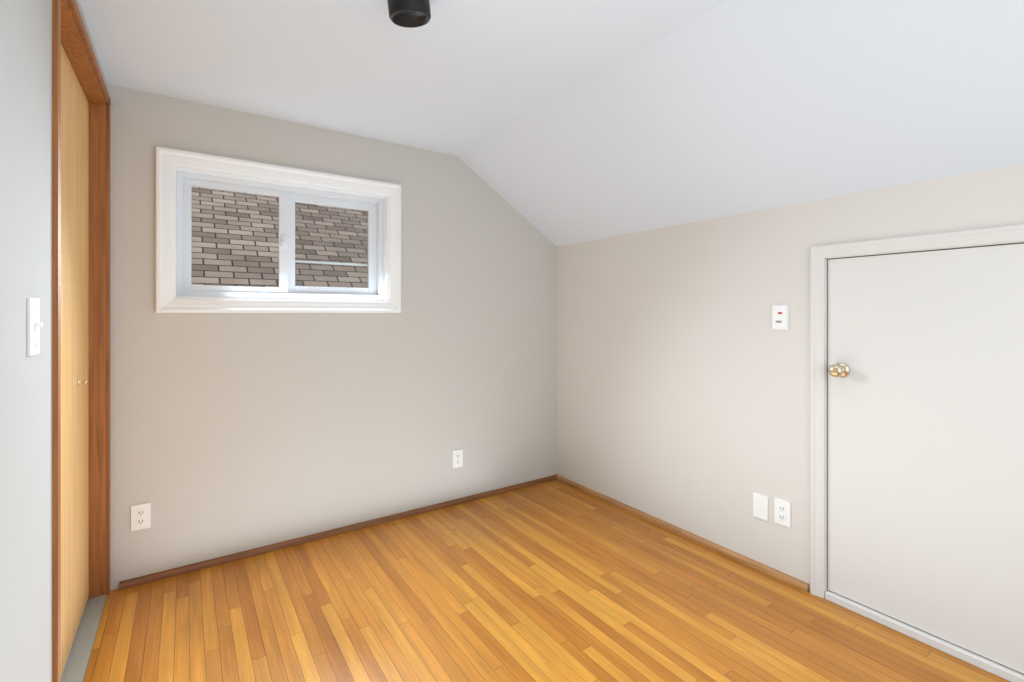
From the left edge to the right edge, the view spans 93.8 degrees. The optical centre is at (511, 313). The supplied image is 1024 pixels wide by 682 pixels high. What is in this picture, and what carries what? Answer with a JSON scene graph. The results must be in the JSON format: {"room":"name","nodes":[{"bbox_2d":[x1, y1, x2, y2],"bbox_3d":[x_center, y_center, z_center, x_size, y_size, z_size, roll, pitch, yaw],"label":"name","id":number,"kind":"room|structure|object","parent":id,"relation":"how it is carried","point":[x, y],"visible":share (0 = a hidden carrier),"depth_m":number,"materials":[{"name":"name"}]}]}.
{"room":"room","nodes":[
{"label":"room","id":0,"kind":"room"},
{"bbox_2d":[0,0,106,681],"bbox_3d":[-0.911,0.054,0.668,0.150,2.491,4.000,0,0,-34],"label":"wall","id":1,"kind":"structure","parent":0,"point":[25,379],"depth_m":1.09,"materials":[{"name":"grey paint"}]},
{"bbox_2d":[27,298,42,355],"bbox_3d":[-1.134,0.032,1.145,0.018,0.135,0.085,0,0,-34],"label":"light switch","id":2,"kind":"object","parent":1,"relation":"attached to","point":[34,324],"visible":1,"depth_m":1.13,"materials":[{"name":"white plastic"}]},
{"bbox_2d":[52,0,109,681],"bbox_3d":[-1.631,0.150,1.735,0.162,2.300,1.115,0,0,-34],"label":"door frame","id":3,"kind":"structure","parent":1,"relation":"in","point":[69,33],"depth_m":2.16,"materials":[{"name":"brown wood"}]},
{"bbox_2d":[61,44,88,676],"bbox_3d":[-1.624,0.166,1.740,0.065,2.224,1.009,0,0,-34],"label":"door","id":4,"kind":"structure","parent":3,"relation":"attached to","point":[74,350],"depth_m":1.88,"materials":[{"name":"brown wood"}]},
{"bbox_2d":[61,594,106,681],"bbox_3d":[-1.635,1.294,1.733,0.154,0.012,1.015,0,0,-34],"label":"threshold","id":5,"kind":"object","parent":1,"relation":"in","point":[76,665],"depth_m":1.88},
{"bbox_2d":[107,84,556,590],"bbox_3d":[-0.812,0.054,3.065,3.015,2.491,0.150,0,0,-34],"label":"wall","id":6,"kind":"structure","parent":0,"point":[231,433],"depth_m":2.77,"materials":[{"name":"paint"}]},
{"bbox_2d":[131,502,150,530],"bbox_3d":[-1.786,0.980,2.305,0.075,0.120,0.008,0,0,-34],"label":"electrical outlet","id":7,"kind":"object","parent":6,"relation":"attached to","point":[140,516],"visible":1,"depth_m":2.30,"materials":[{"name":"white plastic"}]},
{"bbox_2d":[156,146,400,312],"bbox_3d":[-1.260,-0.406,2.742,1.244,0.807,0.175,0,0,-34],"label":"window","id":8,"kind":"structure","parent":6,"relation":"in","point":[170,162],"depth_m":2.68,"materials":[{"name":"white plastic"}]},
{"bbox_2d":[295,202,367,287],"bbox_3d":[-1.108,-0.406,2.952,0.454,0.513,0.001,0,0,-34],"label":"screen","id":9,"kind":"object","parent":8,"relation":"attached to","point":[331,245],"depth_m":2.95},
{"bbox_2d":[119,474,556,589],"bbox_3d":[-0.746,1.284,3.008,2.670,0.032,0.020,0,0,-34],"label":"baseboard","id":10,"kind":"structure","parent":6,"relation":"attached to","point":[149,578],"depth_m":2.73,"materials":[{"name":"brown wood"}]},
{"bbox_2d":[453,449,462,467],"bbox_3d":[-0.370,0.994,3.271,0.075,0.120,0.008,0,0,-34],"label":"electrical outlet","id":11,"kind":"object","parent":6,"relation":"attached to","point":[457,458],"visible":1,"depth_m":3.27,"materials":[{"name":"white plastic"}]},
{"bbox_2d":[79,0,727,155],"bbox_3d":[-0.152,-1.131,1.185,1.987,0.120,4.000,0,0,-34],"label":"ceiling","id":12,"kind":"structure","parent":0,"point":[455,77],"depth_m":1.99,"materials":[{"name":"white paint"}]},
{"bbox_2d":[387,0,430,27],"bbox_3d":[-0.344,-1.023,1.603,0.145,0.096,0.142,0,0,-34],"label":"pendant light","id":13,"kind":"object","parent":12,"relation":"hanging from","point":[410,13],"visible":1,"depth_m":1.59,"materials":[{"name":"black metal"}]},
{"bbox_2d":[83,480,1009,681],"bbox_3d":[0.244,1.350,1.516,3.515,0.100,4.400,0,0,-34],"label":"floor","id":14,"kind":"structure","parent":0,"point":[555,581],"depth_m":2.06,"materials":[{"name":"brown wood"}]},
{"bbox_2d":[458,0,1023,246],"bbox_3d":[1.114,-0.804,2.049,1.078,0.814,4.000,0,0,-34],"label":"ceiling","id":15,"kind":"structure","parent":0,"point":[730,108],"depth_m":1.92,"materials":[{"name":"white paint"}]},
{"bbox_2d":[557,163,1023,590],"bbox_3d":[1.456,0.389,2.282,0.150,1.822,4.000,0,0,-34],"label":"wall","id":16,"kind":"structure","parent":0,"point":[683,384],"depth_m":2.64,"materials":[{"name":"paint"}]},
{"bbox_2d":[556,475,808,591],"bbox_3d":[1.386,1.284,2.234,0.020,0.032,3.700,0,0,-34],"label":"baseboard","id":17,"kind":"structure","parent":16,"relation":"attached to","point":[780,575],"depth_m":2.71,"materials":[{"name":"brown wood"}]},
{"bbox_2d":[753,493,767,520],"bbox_3d":[1.260,0.982,2.430,0.008,0.120,0.075,0,0,-34],"label":"blank wall plate","id":18,"kind":"object","parent":16,"relation":"attached to","point":[760,506],"visible":1,"depth_m":2.43,"materials":[{"name":"white plastic"}]},
{"bbox_2d":[772,305,788,329],"bbox_3d":[1.313,0.021,2.347,0.012,0.122,0.078,0,0,-34],"label":"thermostat","id":19,"kind":"object","parent":16,"relation":"attached to","point":[780,317],"visible":1,"depth_m":2.34,"materials":[{"name":"white plastic"}]},
{"bbox_2d":[774,498,790,527],"bbox_3d":[1.320,0.975,2.341,0.008,0.120,0.075,0,0,-34],"label":"outlet","id":20,"kind":"object","parent":16,"relation":"attached to","point":[782,512],"visible":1,"depth_m":2.34,"materials":[{"name":"white plastic"}]},
{"bbox_2d":[810,224,1023,597],"bbox_3d":[1.696,0.541,1.913,0.169,1.697,0.864,0,0,-34],"label":"door frame","id":21,"kind":"structure","parent":16,"relation":"attached to","point":[820,256],"depth_m":2.19,"materials":[{"name":"white wood"}]},
{"bbox_2d":[825,590,1023,681],"bbox_3d":[1.670,1.284,1.896,0.092,0.032,0.746,0,0,-34],"label":"threshold","id":22,"kind":"object","parent":16,"relation":"in","point":[981,662],"depth_m":1.87,"materials":[{"name":"white"}]},
{"bbox_2d":[828,243,1023,673],"bbox_3d":[1.635,0.509,1.871,0.114,1.506,0.738,0,0,-34],"label":"door","id":23,"kind":"structure","parent":16,"relation":"in","point":[926,441],"depth_m":1.88,"materials":[{"name":"white paint"}]},
{"label":"outside","id":24,"kind":"structure","parent":0,"visible":0},
{"bbox_2d":[191,186,367,287],"bbox_3d":[-4.510,-1.318,7.347,20.000,0.001,10.000,0,35,-34],"label":"brick wall","id":25,"kind":"structure","parent":24,"point":[207,249],"depth_m":7.53,"materials":[{"name":"brick"}]}
]}

